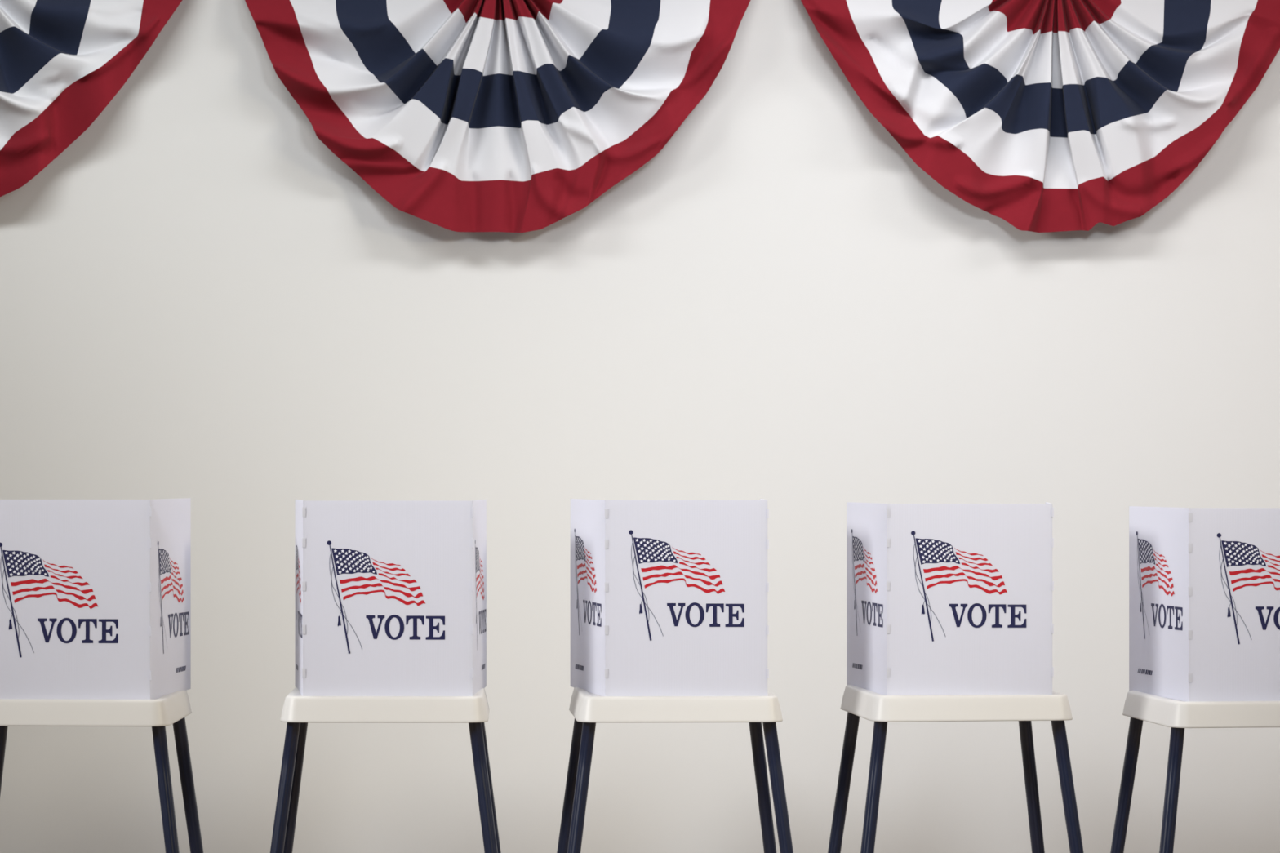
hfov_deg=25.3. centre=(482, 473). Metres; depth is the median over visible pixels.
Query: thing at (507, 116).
bunting
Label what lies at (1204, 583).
voting booth
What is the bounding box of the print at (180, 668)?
[176,666,186,672]
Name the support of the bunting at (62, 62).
attached to the wall
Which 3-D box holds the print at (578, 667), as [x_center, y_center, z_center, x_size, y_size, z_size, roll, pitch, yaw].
[0.256,0.514,7.538,0.001,0.013,0.097,0,0,-12]
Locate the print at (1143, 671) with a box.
[1137,668,1152,675]
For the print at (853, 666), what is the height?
0.013 m
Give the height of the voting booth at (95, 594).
1.385 m
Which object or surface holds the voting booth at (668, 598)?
on the floor
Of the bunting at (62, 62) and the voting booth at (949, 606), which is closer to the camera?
the voting booth at (949, 606)
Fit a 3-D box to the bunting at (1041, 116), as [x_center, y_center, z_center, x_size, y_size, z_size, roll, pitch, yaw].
[1.853,-1.223,9.127,1.780,0.901,0.138,0,0,0]
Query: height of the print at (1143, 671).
0.013 m
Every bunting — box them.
[0,0,182,196]
[244,0,750,232]
[800,0,1279,232]
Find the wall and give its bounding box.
[0,0,1279,852]
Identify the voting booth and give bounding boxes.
[0,497,203,852]
[270,499,501,852]
[556,498,793,852]
[827,502,1084,852]
[1110,506,1279,852]
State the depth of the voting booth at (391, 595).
7.21 m
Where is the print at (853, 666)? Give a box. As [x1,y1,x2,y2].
[852,663,862,669]
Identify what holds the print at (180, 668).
attached to the voting booth at (95, 594)
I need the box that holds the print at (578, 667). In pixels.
[575,664,583,671]
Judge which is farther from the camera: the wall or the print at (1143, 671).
the wall

